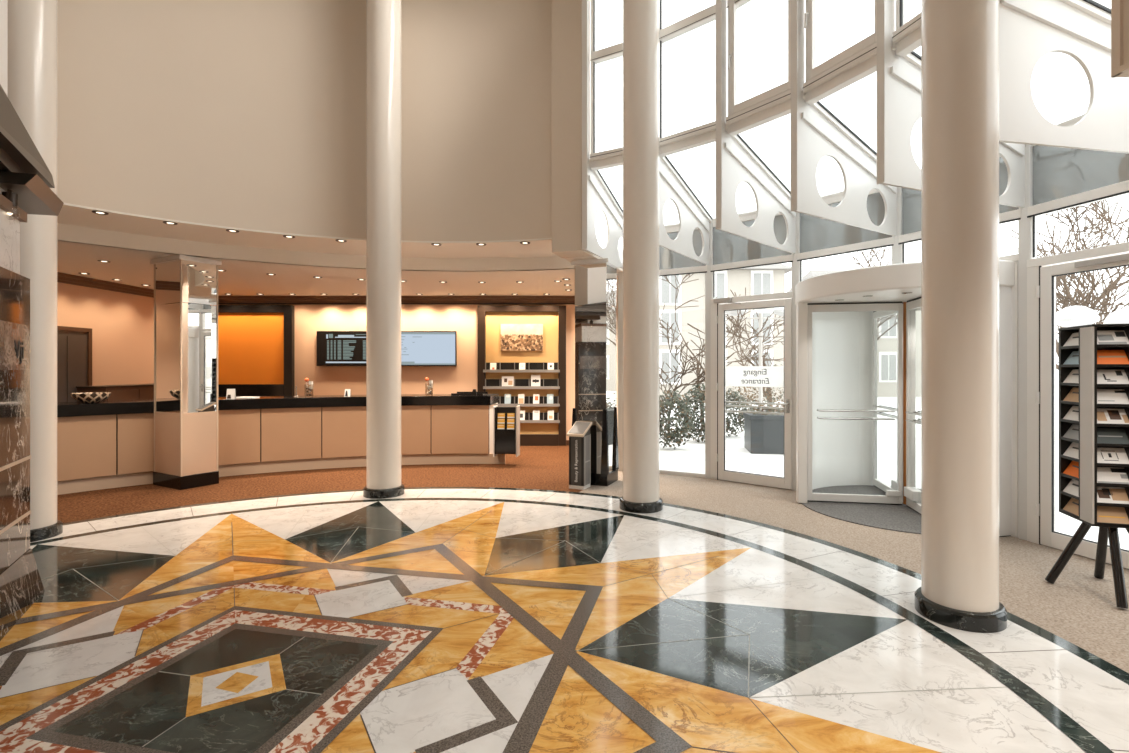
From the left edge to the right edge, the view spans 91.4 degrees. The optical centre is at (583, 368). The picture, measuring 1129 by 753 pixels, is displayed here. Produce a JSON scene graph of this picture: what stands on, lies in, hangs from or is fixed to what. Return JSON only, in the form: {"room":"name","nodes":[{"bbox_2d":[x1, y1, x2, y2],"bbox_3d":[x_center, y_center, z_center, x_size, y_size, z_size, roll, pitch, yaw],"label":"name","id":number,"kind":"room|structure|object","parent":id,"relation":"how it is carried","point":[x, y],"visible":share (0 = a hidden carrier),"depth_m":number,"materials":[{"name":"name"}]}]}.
{"room":"lobby","nodes":[
{"label":"lobby","id":0,"kind":"room"},
{"bbox_2d":[57,282,153,385],"bbox_3d":[-7.825,0.050,3.060,0.150,2.900,15.320,0,0,0],"label":"wall","id":1,"kind":"structure","parent":0,"point":[121,324],"depth_m":9.07,"materials":[{"name":"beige paint"}]},
{"bbox_2d":[57,326,91,401],"bbox_3d":[-7.715,0.440,8.180,0.070,2.120,0.840,0,0,0],"label":"door","id":2,"kind":"structure","parent":1,"relation":"in","point":[74,344],"depth_m":8.28,"materials":[{"name":"brown wood"}]},
{"bbox_2d":[57,272,153,297],"bbox_3d":[-7.700,-1.335,3.010,0.100,0.130,15.220,0,0,0],"label":"trim","id":3,"kind":"structure","parent":1,"relation":"attached to","point":[61,277],"depth_m":8.79,"materials":[{"name":"brown wood"}]},
{"bbox_2d":[57,0,551,240],"bbox_3d":[-2.071,-3.550,2.337,7.884,3.900,8.899,0,0,-33],"label":"wall","id":4,"kind":"structure","parent":0,"point":[245,114],"depth_m":6.56,"materials":[{"name":"beige paint"}]},
{"bbox_2d":[57,223,574,271],"bbox_3d":[-2.159,-1.500,2.281,9.496,0.200,10.719,0,0,-33],"label":"ceiling","id":5,"kind":"structure","parent":4,"relation":"attached to","point":[87,235],"depth_m":7.31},
{"bbox_2d":[726,0,790,135],"bbox_3d":[1.713,-3.940,5.295,0.165,3.120,0.781,0,0,-39],"label":"window","id":6,"kind":"structure","parent":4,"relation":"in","point":[770,105],"depth_m":5.40,"materials":[{"name":"white metal"}]},
{"bbox_2d":[803,0,876,103],"bbox_3d":[2.171,-3.940,4.588,0.165,3.120,0.781,0,0,-27],"label":"window","id":7,"kind":"structure","parent":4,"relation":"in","point":[858,61],"depth_m":4.67,"materials":[{"name":"white metal"}]},
{"bbox_2d":[57,202,556,257],"bbox_3d":[-2.153,-1.590,2.285,9.390,0.020,10.599,0,0,-33],"label":"ceiling","id":8,"kind":"structure","parent":0,"point":[70,214],"depth_m":6.80,"materials":[{"name":"paint"}]},
{"bbox_2d":[57,445,590,522],"bbox_3d":[-1.650,1.498,3.125,12.500,0.001,15.450,0,0,0],"label":"floor","id":9,"kind":"structure","parent":0,"point":[536,467],"depth_m":7.15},
{"bbox_2d":[76,384,153,401],"bbox_3d":[-7.480,0.887,9.275,0.500,1.225,1.890,0,0,0],"label":"cabinet","id":10,"kind":"object","parent":9,"relation":"on","point":[129,391],"visible":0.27,"depth_m":8.71,"materials":[{"name":"brown wood"}]},
{"bbox_2d":[150,254,221,489],"bbox_3d":[-5.141,0.052,7.117,0.710,2.895,0.490,0,0,29],"label":"pillar","id":11,"kind":"structure","parent":9,"relation":"on","point":[185,287],"depth_m":6.95,"materials":[{"name":"paint"}]},
{"bbox_2d":[57,394,504,494],"bbox_3d":[-4.695,0.965,7.492,7.391,1.070,1.733,0,0,-32],"label":"reception desk","id":12,"kind":"object","parent":9,"relation":"on","point":[105,444],"visible":0.74,"depth_m":7.92,"materials":[{"name":"beige laminate"}]},
{"bbox_2d":[71,392,110,402],"bbox_3d":[-6.083,0.367,6.799,0.370,0.125,0.370,0,0,0],"label":"bowl","id":13,"kind":"object","parent":12,"relation":"on","point":[90,397],"visible":0.99,"depth_m":6.70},
{"bbox_2d":[57,399,153,416],"bbox_3d":[-6.613,0.502,6.320,2.155,0.145,2.581,0,0,0],"label":"countertop","id":14,"kind":"structure","parent":12,"relation":"on","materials":[{"name":"black stone"}]},
{"bbox_2d":[218,394,498,409],"bbox_3d":[-3.450,0.502,8.454,4.330,0.145,1.015,0,0,-17],"label":"countertop","id":15,"kind":"structure","parent":12,"relation":"on","point":[264,402],"depth_m":8.22,"materials":[{"name":"black stone"}]},
{"bbox_2d":[493,405,519,456],"bbox_3d":[-1.187,0.965,8.493,0.372,0.770,0.230,0,0,4],"label":"brochure rack","id":16,"kind":"object","parent":12,"relation":"attached to","point":[505,441],"visible":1,"depth_m":8.39,"materials":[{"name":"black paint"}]},
{"bbox_2d":[478,306,565,445],"bbox_3d":[-1.195,0.145,10.642,1.710,2.710,0.154,0,0,0],"label":"shelf","id":17,"kind":"object","parent":9,"relation":"on","point":[542,432],"visible":0.74,"depth_m":10.66,"materials":[{"name":"brown wood"}]},
{"bbox_2d":[501,324,542,350],"bbox_3d":[-1.200,-0.600,10.683,0.820,0.520,0.030,0,0,0],"label":"wall picture","id":18,"kind":"object","parent":17,"relation":"attached to","point":[514,337],"visible":1,"depth_m":10.67},
{"bbox_2d":[567,421,591,489],"bbox_3d":[-0.049,1.091,6.915,0.230,0.819,0.275,0,0,25],"label":"box","id":19,"kind":"object","parent":9,"relation":"on","point":[579,435],"visible":1,"depth_m":6.83,"materials":[{"name":"grey laminate"}]},
{"bbox_2d":[571,258,619,485],"bbox_3d":[0.148,0.052,7.264,0.540,2.895,0.470,0,0,22],"label":"pillar","id":20,"kind":"structure","parent":9,"relation":"on","point":[595,279],"depth_m":7.08,"materials":[{"name":"black stone"}]},
{"bbox_2d":[57,236,622,295],"bbox_3d":[-1.650,-1.430,3.125,12.500,0.060,15.450,0,0,0],"label":"ceiling","id":21,"kind":"structure","parent":0,"point":[130,265],"depth_m":8.39,"materials":[{"name":"paint"}]},
{"bbox_2d":[218,304,574,439],"bbox_3d":[-3.640,0.050,10.795,8.520,2.900,0.150,0,0,0],"label":"wall","id":22,"kind":"structure","parent":0,"point":[310,319],"depth_m":10.72,"materials":[{"name":"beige paint"}]},
{"bbox_2d":[218,305,294,397],"bbox_3d":[-6.520,0.140,10.569,1.780,2.720,0.299,0,0,0],"label":"framed panel","id":23,"kind":"object","parent":22,"relation":"attached to","point":[256,343],"visible":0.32,"depth_m":10.67,"materials":[{"name":"brown wood"}]},
{"bbox_2d":[317,331,365,365],"bbox_3d":[-4.570,-0.383,10.680,1.200,0.675,0.070,0,0,0],"label":"wall screen","id":24,"kind":"object","parent":22,"relation":"attached to","point":[334,348],"visible":0.82,"depth_m":10.65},
{"bbox_2d":[218,296,574,302],"bbox_3d":[-3.625,-1.335,10.670,8.250,0.130,0.100,0,0,0],"label":"trim","id":25,"kind":"structure","parent":22,"relation":"attached to","point":[221,299],"depth_m":10.65,"materials":[{"name":"brown wood"}]},
{"bbox_2d":[218,303,574,303],"bbox_3d":[-3.550,-1.255,10.705,8.100,0.020,0.030,0,0,0],"label":"trim","id":26,"kind":"structure","parent":22,"relation":"attached to","point":[218,303],"depth_m":10.69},
{"bbox_2d":[401,331,456,365],"bbox_3d":[-3.070,-0.383,10.680,1.200,0.675,0.070,0,0,0],"label":"wall screen","id":27,"kind":"object","parent":22,"relation":"attached to","point":[418,348],"visible":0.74,"depth_m":10.65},
{"bbox_2d":[0,487,1128,752],"bbox_3d":[-1.645,1.494,2.614,8.639,0.005,8.639,0,0,0],"label":"floor","id":28,"kind":"structure","parent":0,"point":[388,631],"depth_m":2.95,"materials":[{"name":"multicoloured stone"}]},
{"bbox_2d":[0,0,63,640],"bbox_3d":[-3.566,-1.850,2.074,1.789,6.700,3.752,0,0,-32],"label":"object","id":29,"kind":"object","parent":28,"relation":"on","point":[26,181],"visible":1,"depth_m":3.32,"materials":[{"name":"brown stone"}]},
{"bbox_2d":[2,189,19,219],"bbox_3d":[-3.478,-1.060,3.335,0.084,0.320,0.083,0,0,0],"label":"spotlight","id":30,"kind":"object","parent":29,"relation":"attached to","point":[10,194],"depth_m":3.32,"materials":[{"name":"clear glass"}]},
{"bbox_2d":[8,0,62,541],"bbox_3d":[-4.933,-1.998,4.875,0.464,6.996,0.464,0,0,0],"label":"column","id":31,"kind":"structure","parent":28,"relation":"on","point":[32,24],"depth_m":4.82,"materials":[{"name":"beige paint"}]},
{"bbox_2d":[363,0,404,498],"bbox_3d":[-2.371,-1.998,6.537,0.464,6.996,0.464,0,0,0],"label":"column","id":32,"kind":"structure","parent":28,"relation":"on","point":[383,17],"depth_m":6.37,"materials":[{"name":"beige paint"}]},
{"bbox_2d":[619,0,662,512],"bbox_3d":[0.616,-1.998,5.902,0.464,6.996,0.464,0,0,0],"label":"column","id":33,"kind":"structure","parent":28,"relation":"on","point":[640,17],"depth_m":5.73,"materials":[{"name":"beige paint"}]},
{"bbox_2d":[914,0,1006,632],"bbox_3d":[2.278,-1.998,3.340,0.464,6.996,0.464,0,0,0],"label":"column","id":34,"kind":"structure","parent":28,"relation":"on","point":[959,589],"depth_m":3.18,"materials":[{"name":"beige paint"}]},
{"bbox_2d":[552,0,592,257],"bbox_3d":[-0.141,-3.450,6.763,0.417,4.100,0.374,0,0,20],"label":"wall","id":35,"kind":"structure","parent":0,"point":[566,14],"depth_m":6.60,"materials":[{"name":"beige paint"}]},
{"bbox_2d":[616,272,622,470],"bbox_3d":[0.560,0.050,9.370,0.120,2.900,2.700,0,0,0],"label":"wall","id":36,"kind":"structure","parent":0,"point":[619,309],"depth_m":8.02,"materials":[{"name":"beige paint"}]},
{"bbox_2d":[582,0,622,268],"bbox_3d":[0.358,-3.447,7.271,0.090,4.094,1.761,0,0,23],"label":"perforated fin","id":37,"kind":"object","parent":36,"relation":"attached to","point":[596,194],"visible":0.83,"depth_m":6.60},
{"bbox_2d":[590,0,622,170],"bbox_3d":[0.442,-3.940,6.394,0.781,3.120,0.122,0,0,29],"label":"window","id":38,"kind":"structure","parent":37,"relation":"attached to","point":[613,157],"depth_m":6.52,"materials":[{"name":"white metal"}]},
{"bbox_2d":[659,226,706,477],"bbox_3d":[1.218,-0.250,7.801,1.106,3.500,0.093,0,0,29],"label":"window","id":39,"kind":"structure","parent":36,"relation":"in","point":[671,263],"depth_m":7.68,"materials":[{"name":"glass"}]},
{"bbox_2d":[580,471,1128,672],"bbox_3d":[2.157,1.497,5.282,4.435,0.001,5.865,0,0,0],"label":"floor","id":40,"kind":"structure","parent":0,"point":[1080,608],"depth_m":4.33,"materials":[{"name":"carpet"}]},
{"bbox_2d":[706,222,712,478],"bbox_3d":[1.732,-0.240,7.525,0.090,3.480,0.100,0,0,35],"label":"trim","id":41,"kind":"structure","parent":40,"relation":"on","point":[708,273],"depth_m":7.49,"materials":[{"name":"white paint"}]},
{"bbox_2d":[659,156,712,264],"bbox_3d":[1.228,-3.447,6.791,0.090,4.094,1.761,0,0,35],"label":"perforated fin","id":42,"kind":"object","parent":41,"relation":"attached to","point":[692,214],"visible":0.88,"depth_m":6.74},
{"bbox_2d":[659,0,715,156],"bbox_3d":[1.139,-3.940,5.915,0.781,3.120,0.122,0,0,40],"label":"window","id":43,"kind":"structure","parent":42,"relation":"attached to","point":[704,134],"depth_m":5.95,"materials":[{"name":"white metal"}]},
{"bbox_2d":[710,212,792,303],"bbox_3d":[2.173,-1.435,7.140,1.106,1.130,0.100,0,0,40],"label":"window","id":44,"kind":"structure","parent":41,"relation":"attached to","point":[730,251],"depth_m":7.15,"materials":[{"name":"white metal"}]},
{"bbox_2d":[792,212,799,490],"bbox_3d":[2.626,-0.240,6.771,0.100,3.480,0.090,0,0,-44],"label":"trim","id":45,"kind":"structure","parent":40,"relation":"on","point":[795,264],"depth_m":6.74,"materials":[{"name":"white paint"}]},
{"bbox_2d":[711,297,791,488],"bbox_3d":[2.147,0.285,7.109,1.106,2.430,0.181,0,0,40],"label":"door","id":46,"kind":"structure","parent":45,"relation":"attached to","point":[722,375],"depth_m":7.19,"materials":[{"name":"white metal"}]},
{"bbox_2d":[716,0,795,253],"bbox_3d":[1.988,-3.447,6.150,1.761,4.094,0.091,0,0,-44],"label":"perforated fin","id":47,"kind":"object","parent":45,"relation":"attached to","point":[737,162],"visible":0.94,"depth_m":5.76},
{"bbox_2d":[797,189,893,281],"bbox_3d":[2.985,-1.475,6.311,0.093,1.050,1.106,0,0,-39],"label":"window","id":48,"kind":"structure","parent":45,"relation":"attached to","point":[819,237],"depth_m":6.35,"materials":[{"name":"white metal"}]},
{"bbox_2d":[801,485,1010,536],"bbox_3d":[3.490,1.492,5.950,2.180,0.010,2.180,0,0,0],"label":"door mat","id":49,"kind":"object","parent":40,"relation":"on","point":[900,518],"visible":0.37,"depth_m":5.71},
{"bbox_2d":[795,260,1014,535],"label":"door","id":50,"kind":"structure","parent":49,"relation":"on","point":[837,313],"depth_m":6.06,"materials":[{"name":"white metal"}]},
{"bbox_2d":[892,187,901,263],"bbox_3d":[3.355,-1.470,5.858,0.100,1.020,0.090,0,0,-33],"label":"door frame","id":51,"kind":"structure","parent":50,"relation":"on","point":[896,249],"depth_m":5.81,"materials":[{"name":"white paint"}]},
{"bbox_2d":[791,0,896,235],"bbox_3d":[2.608,-3.447,5.374,1.761,4.094,0.090,0,0,-33],"label":"perforated fin","id":52,"kind":"object","parent":51,"relation":"attached to","point":[817,133],"visible":0.98,"depth_m":5.10,"materials":[{"name":"metal"}]},
{"bbox_2d":[1019,144,1036,539],"bbox_3d":[3.892,-0.240,4.821,0.100,3.480,0.090,0,0,-22],"label":"trim","id":53,"kind":"structure","parent":40,"relation":"on","point":[1024,222],"depth_m":4.80,"materials":[{"name":"white paint"}]},
{"bbox_2d":[877,0,1024,207],"bbox_3d":[3.064,-3.447,4.491,1.761,4.094,0.090,0,0,-22],"label":"perforated fin","id":54,"kind":"object","parent":53,"relation":"attached to","point":[898,77],"visible":0.48,"depth_m":4.22,"materials":[{"name":"metal"}]},
{"bbox_2d":[898,156,1020,537],"bbox_3d":[3.617,-0.250,5.337,0.093,3.500,1.106,0,0,-27],"label":"window","id":55,"kind":"structure","parent":53,"relation":"attached to","point":[911,199],"depth_m":4.90,"materials":[{"name":"white metal"}]},
{"bbox_2d":[1045,324,1128,608],"bbox_3d":[3.483,0.610,3.648,0.550,1.779,0.522,0,0,-12],"label":"stand","id":56,"kind":"object","parent":40,"relation":"on","point":[1088,346],"visible":0.7,"depth_m":3.56,"materials":[{"name":"metal"}]},
{"bbox_2d":[1061,332,1078,348],"bbox_3d":[3.370,-0.191,3.711,0.155,0.114,0.206,0,0,15],"label":"shelf","id":57,"kind":"object","parent":56,"relation":"attached to","point":[1065,336],"depth_m":3.82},
{"bbox_2d":[1061,350,1078,366],"bbox_3d":[3.370,-0.065,3.711,0.155,0.114,0.206,0,0,15],"label":"shelf","id":58,"kind":"object","parent":56,"relation":"attached to","point":[1065,354],"depth_m":3.82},
{"bbox_2d":[1061,387,1078,404],"bbox_3d":[3.370,0.186,3.711,0.155,0.114,0.206,0,0,15],"label":"shelf","id":59,"kind":"object","parent":56,"relation":"attached to","point":[1064,390],"depth_m":3.82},
{"bbox_2d":[1061,405,1078,423],"bbox_3d":[3.370,0.311,3.711,0.155,0.114,0.206,0,0,15],"label":"shelf","id":60,"kind":"object","parent":56,"relation":"attached to","point":[1064,408],"depth_m":3.82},
{"bbox_2d":[1061,423,1078,442],"bbox_3d":[3.370,0.437,3.711,0.155,0.114,0.206,0,0,15],"label":"shelf","id":61,"kind":"object","parent":56,"relation":"attached to","point":[1064,426],"depth_m":3.82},
{"bbox_2d":[1061,442,1078,461],"bbox_3d":[3.370,0.562,3.711,0.155,0.114,0.206,0,0,15],"label":"shelf","id":62,"kind":"object","parent":56,"relation":"attached to","point":[1064,445],"depth_m":3.82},
{"bbox_2d":[1061,509,1078,518],"bbox_3d":[3.370,0.939,3.711,0.155,0.114,0.206,0,0,15],"label":"shelf","id":63,"kind":"object","parent":56,"relation":"attached to","point":[1065,512],"depth_m":3.73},
{"bbox_2d":[1063,498,1078,515],"bbox_3d":[3.333,0.935,3.721,0.063,0.097,0.196,0,0,15],"label":"brochure","id":64,"kind":"object","parent":56,"relation":"in","point":[1072,506],"visible":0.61,"depth_m":3.75,"materials":[{"name":"beige paper"}]},
{"bbox_2d":[1063,479,1078,496],"bbox_3d":[3.333,0.810,3.721,0.063,0.097,0.196,0,0,15],"label":"brochure","id":65,"kind":"object","parent":56,"relation":"in","point":[1072,488],"visible":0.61,"depth_m":3.75,"materials":[{"name":"white paper"}]},
{"bbox_2d":[1063,461,1078,477],"bbox_3d":[3.333,0.684,3.721,0.063,0.097,0.196,0,0,15],"label":"brochure","id":66,"kind":"object","parent":56,"relation":"in","point":[1072,469],"visible":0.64,"depth_m":3.75,"materials":[{"name":"orange paper"}]},
{"bbox_2d":[1063,442,1078,458],"bbox_3d":[3.333,0.559,3.721,0.063,0.097,0.196,0,0,15],"label":"brochure","id":67,"kind":"object","parent":56,"relation":"in","point":[1072,451],"visible":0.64,"depth_m":3.75,"materials":[{"name":"white paper"}]},
{"bbox_2d":[1063,424,1078,439],"bbox_3d":[3.333,0.433,3.721,0.063,0.097,0.196,0,0,15],"label":"brochure","id":68,"kind":"object","parent":56,"relation":"in","point":[1073,431],"visible":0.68,"depth_m":3.75,"materials":[{"name":"grey paper"}]},
{"bbox_2d":[1063,406,1078,420],"bbox_3d":[3.333,0.308,3.721,0.063,0.097,0.196,0,0,15],"label":"brochure","id":69,"kind":"object","parent":56,"relation":"in","point":[1073,413],"visible":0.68,"depth_m":3.75,"materials":[{"name":"white paper"}]},
{"bbox_2d":[1097,506,1128,523],"bbox_3d":[3.369,0.935,3.503,0.196,0.097,0.063,0,0,15],"label":"brochure","id":70,"kind":"object","parent":56,"relation":"in","point":[1105,514],"visible":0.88,"depth_m":3.50,"materials":[{"name":"beige paper"}]},
{"bbox_2d":[1097,486,1128,503],"bbox_3d":[3.369,0.810,3.503,0.196,0.097,0.063,0,0,15],"label":"brochure","id":71,"kind":"object","parent":56,"relation":"in","point":[1118,495],"visible":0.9,"depth_m":3.50,"materials":[{"name":"white paper"}]},
{"bbox_2d":[1097,467,1128,483],"bbox_3d":[3.369,0.684,3.503,0.196,0.097,0.063,0,0,15],"label":"brochure","id":72,"kind":"object","parent":56,"relation":"in","point":[1104,474],"visible":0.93,"depth_m":3.50,"materials":[{"name":"white paper"}]},
{"bbox_2d":[1097,447,1128,463],"bbox_3d":[3.369,0.559,3.503,0.196,0.097,0.063,0,0,15],"label":"brochure","id":73,"kind":"object","parent":56,"relation":"in","point":[1104,455],"visible":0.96,"depth_m":3.50,"materials":[{"name":"white paper"}]},
{"bbox_2d":[1097,428,1128,443],"bbox_3d":[3.369,0.433,3.503,0.196,0.097,0.063,0,0,15],"label":"brochure","id":74,"kind":"object","parent":56,"relation":"in","point":[1104,435],"visible":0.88,"depth_m":3.50,"materials":[{"name":"paper"}]},
{"bbox_2d":[1097,389,1128,403],"bbox_3d":[3.369,0.182,3.503,0.196,0.097,0.063,0,0,15],"label":"brochure","id":75,"kind":"object","parent":56,"relation":"in","point":[1104,396],"visible":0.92,"depth_m":3.50,"materials":[{"name":"white paper"}]},
{"bbox_2d":[1097,408,1128,423],"bbox_3d":[3.369,0.308,3.503,0.196,0.097,0.063,0,0,15],"label":"brochure","id":76,"kind":"object","parent":56,"relation":"in","point":[1104,416],"visible":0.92,"depth_m":3.50,"materials":[{"name":"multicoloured paper"}]},
{"bbox_2d":[1097,370,1128,383],"bbox_3d":[3.369,0.057,3.503,0.196,0.097,0.063,0,0,15],"label":"brochure","id":77,"kind":"object","parent":56,"relation":"in","point":[1103,376],"visible":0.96,"depth_m":3.50,"materials":[{"name":"white paper"}]},
{"bbox_2d":[1097,350,1128,363],"bbox_3d":[3.369,-0.069,3.503,0.196,0.097,0.063,0,0,15],"label":"brochure","id":78,"kind":"object","parent":56,"relation":"in","point":[1103,356],"visible":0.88,"depth_m":3.50,"materials":[{"name":"orange paper"}]},
{"bbox_2d":[1097,330,1128,343],"bbox_3d":[3.369,-0.194,3.503,0.196,0.097,0.063,0,0,15],"label":"brochure","id":79,"kind":"object","parent":56,"relation":"in","point":[1107,336],"visible":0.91,"depth_m":3.50,"materials":[{"name":"white paper"}]},
{"bbox_2d":[1097,330,1128,346],"bbox_3d":[3.379,-0.191,3.540,0.206,0.114,0.155,0,0,15],"label":"shelf","id":80,"kind":"object","parent":56,"relation":"attached to","point":[1126,331],"depth_m":3.47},
{"bbox_2d":[1097,349,1128,366],"bbox_3d":[3.379,-0.065,3.540,0.206,0.114,0.155,0,0,15],"label":"shelf","id":81,"kind":"object","parent":56,"relation":"attached to","point":[1126,350],"depth_m":3.48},
{"bbox_2d":[1097,369,1128,386],"bbox_3d":[3.379,0.060,3.540,0.206,0.114,0.155,0,0,15],"label":"shelf","id":82,"kind":"object","parent":56,"relation":"attached to","point":[1126,370],"depth_m":3.48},
{"bbox_2d":[1097,388,1128,406],"bbox_3d":[3.379,0.186,3.540,0.206,0.114,0.155,0,0,15],"label":"shelf","id":83,"kind":"object","parent":56,"relation":"attached to","point":[1126,389],"depth_m":3.48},
{"bbox_2d":[1097,408,1128,426],"bbox_3d":[3.379,0.311,3.540,0.206,0.114,0.155,0,0,15],"label":"shelf","id":84,"kind":"object","parent":56,"relation":"attached to","point":[1126,409],"depth_m":3.48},
{"bbox_2d":[1097,427,1128,446],"bbox_3d":[3.379,0.437,3.540,0.206,0.114,0.155,0,0,15],"label":"shelf","id":85,"kind":"object","parent":56,"relation":"attached to","point":[1126,428],"depth_m":3.48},
{"bbox_2d":[1097,446,1128,466],"bbox_3d":[3.379,0.562,3.540,0.206,0.114,0.155,0,0,15],"label":"shelf","id":86,"kind":"object","parent":56,"relation":"attached to","point":[1126,448],"depth_m":3.48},
{"bbox_2d":[1097,466,1128,486],"bbox_3d":[3.379,0.688,3.540,0.206,0.114,0.155,0,0,15],"label":"shelf","id":87,"kind":"object","parent":56,"relation":"attached to","point":[1126,468],"depth_m":3.48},
{"bbox_2d":[1097,486,1128,506],"bbox_3d":[3.379,0.814,3.540,0.206,0.114,0.155,0,0,15],"label":"shelf","id":88,"kind":"object","parent":56,"relation":"attached to","point":[1126,488],"depth_m":3.48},
{"bbox_2d":[1097,505,1128,526],"bbox_3d":[3.379,0.939,3.540,0.206,0.114,0.155,0,0,15],"label":"shelf","id":89,"kind":"object","parent":56,"relation":"attached to","point":[1099,524],"depth_m":3.47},
{"bbox_3d":[4.216,-0.240,3.698,0.100,3.480,0.090,0,0,-10],"label":"trim","id":90,"kind":"structure","parent":40,"relation":"on","visible":0},
{"bbox_2d":[999,0,1128,152],"bbox_3d":[3.340,-3.447,3.536,1.761,4.094,0.090,0,0,-10],"label":"perforated fin","id":91,"kind":"object","parent":90,"relation":"attached to","point":[1029,30],"visible":0.84,"depth_m":3.46,"materials":[{"name":"metal"}]},
{"bbox_2d":[892,0,920,55],"bbox_3d":[2.504,-3.940,3.812,0.122,3.120,0.781,0,0,-16],"label":"window","id":92,"kind":"structure","parent":91,"relation":"attached to","point":[906,36],"depth_m":4.10,"materials":[{"name":"white metal"}]},
{"bbox_2d":[1027,253,1128,568],"bbox_3d":[4.005,0.315,4.245,0.181,2.370,1.106,0,0,-16],"label":"door","id":93,"kind":"structure","parent":90,"relation":"attached to","point":[1041,280],"depth_m":4.63,"materials":[{"name":"white metal"}]},
{"bbox_2d":[1027,120,1128,267],"bbox_3d":[4.044,-1.435,4.257,0.100,1.130,1.106,0,0,-16],"label":"window","id":94,"kind":"structure","parent":90,"relation":"attached to","point":[1063,178],"depth_m":4.47,"materials":[{"name":"white metal"}]},
{"bbox_2d":[1116,0,1128,76],"bbox_3d":[2.744,-3.450,2.392,0.423,4.100,0.520,0,0,0],"label":"wall","id":95,"kind":"structure","parent":0,"point":[1125,2],"depth_m":2.59,"materials":[{"name":"beige paint"}]},
{"bbox_2d":[1111,0,1128,76],"bbox_3d":[2.540,-3.450,2.422,0.021,4.100,0.454,0,0,3],"label":"pier","id":96,"kind":"object","parent":95,"relation":"attached to","point":[1117,66],"visible":1,"depth_m":2.62,"materials":[{"name":"beige paint"}]},
{"label":"outside","id":97,"kind":"structure","parent":0,"visible":0},
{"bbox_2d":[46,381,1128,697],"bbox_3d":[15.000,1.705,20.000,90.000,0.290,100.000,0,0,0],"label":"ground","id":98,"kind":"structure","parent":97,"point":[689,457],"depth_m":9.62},
{"bbox_2d":[659,390,695,448],"bbox_3d":[1.690,0.998,10.590,0.918,1.182,0.865,0,0,0],"label":"shrub","id":99,"kind":"object","parent":98,"relation":"on","point":[680,405],"visible":0.88,"depth_m":10.46,"materials":[{"name":"green plant"}]},
{"bbox_2d":[680,383,704,442],"bbox_3d":[2.500,0.943,11.606,1.050,1.270,0.958,0,0,0],"label":"shrub","id":100,"kind":"object","parent":98,"relation":"on","point":[694,393],"visible":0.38,"depth_m":11.49,"materials":[{"name":"green plant"}]},
{"bbox_2d":[659,322,728,432],"bbox_3d":[1.953,0.291,11.971,2.277,2.542,1.918,0,0,20],"label":"bare tree","id":101,"kind":"object","parent":98,"relation":"on","point":[682,372],"visible":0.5,"depth_m":11.98,"materials":[{"name":"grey plant"}]},
{"bbox_2d":[618,250,790,400],"bbox_3d":[3.000,-2.440,30.000,13.800,8.000,8.800,0,0,0],"label":"house","id":102,"kind":"structure","parent":98,"relation":"on","point":[767,279],"depth_m":26.00,"materials":[{"name":"white paint"}]},
{"bbox_2d":[659,274,783,429],"bbox_3d":[2.835,-0.500,12.761,4.288,4.137,3.024,0,0,13],"label":"bare tree","id":103,"kind":"object","parent":98,"relation":"on","point":[667,280],"visible":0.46,"depth_m":13.04,"materials":[{"name":"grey plant"}]},
{"bbox_2d":[726,388,749,436],"bbox_3d":[3.301,1.007,12.491,1.018,1.136,0.947,0,0,0],"label":"shrub","id":104,"kind":"object","parent":98,"relation":"on","point":[738,415],"visible":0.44,"depth_m":12.34,"materials":[{"name":"green plant"}]},
{"bbox_2d":[726,294,783,401],"bbox_3d":[4.839,-0.264,16.438,2.098,3.658,4.385,0,0,6],"label":"bare tree","id":105,"kind":"object","parent":98,"relation":"on","point":[732,317],"visible":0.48,"depth_m":15.88,"materials":[{"name":"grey plant"}]},
{"bbox_2d":[726,300,783,409],"bbox_3d":[4.150,-0.075,12.900,1.760,3.270,0.560,0,0,-6],"label":"street lamp","id":106,"kind":"object","parent":98,"relation":"on","point":[779,311],"visible":0.23,"depth_m":12.86,"materials":[{"name":"grey metal"}]},
{"bbox_2d":[733,364,783,410],"bbox_3d":[5.594,0.705,15.400,3.005,1.702,1.098,0,0,0],"label":"shrub","id":107,"kind":"object","parent":98,"relation":"on","point":[739,389],"visible":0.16,"depth_m":15.35,"materials":[{"name":"green plant"}]},
{"bbox_2d":[743,394,783,453],"bbox_3d":[3.720,0.974,10.350,1.280,1.173,0.840,0,0,8],"label":"planter","id":108,"kind":"object","parent":98,"relation":"on","point":[763,433],"visible":0.4,"depth_m":10.01,"materials":[{"name":"grey stone"}]},
{"bbox_2d":[787,270,920,396],"bbox_3d":[19.000,-2.240,34.000,12.800,7.600,8.800,0,0,0],"label":"house","id":109,"kind":"structure","parent":98,"relation":"on","point":[887,343],"depth_m":30.00,"materials":[{"name":"white paint"}]},
{"bbox_2d":[846,246,896,340],"bbox_3d":[8.448,-1.281,17.069,4.135,5.708,3.316,0,0,-10],"label":"bare tree","id":110,"kind":"object","parent":98,"relation":"on","point":[872,250],"visible":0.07,"depth_m":16.67,"materials":[{"name":"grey plant"}]},
{"bbox_2d":[1010,197,1128,369],"bbox_3d":[10.360,-1.103,11.623,2.640,5.359,5.840,0,0,28],"label":"bare tree","id":111,"kind":"object","parent":98,"relation":"on","point":[1106,302],"visible":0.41,"depth_m":10.95,"materials":[{"name":"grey plant"}]},
{"bbox_2d":[1013,199,1128,357],"bbox_3d":[12.648,-1.522,13.390,5.326,6.179,5.441,0,0,-15],"label":"bare tree","id":112,"kind":"object","parent":98,"relation":"on","point":[1084,286],"visible":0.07,"depth_m":12.90,"materials":[{"name":"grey plant"}]},
{"bbox_2d":[1056,305,1128,326],"bbox_3d":[8.100,0.300,8.600,1.760,2.520,0.560,0,0,-17],"label":"bush","id":113,"kind":"object","parent":98,"relation":"on","point":[1071,316],"visible":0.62,"depth_m":8.32,"materials":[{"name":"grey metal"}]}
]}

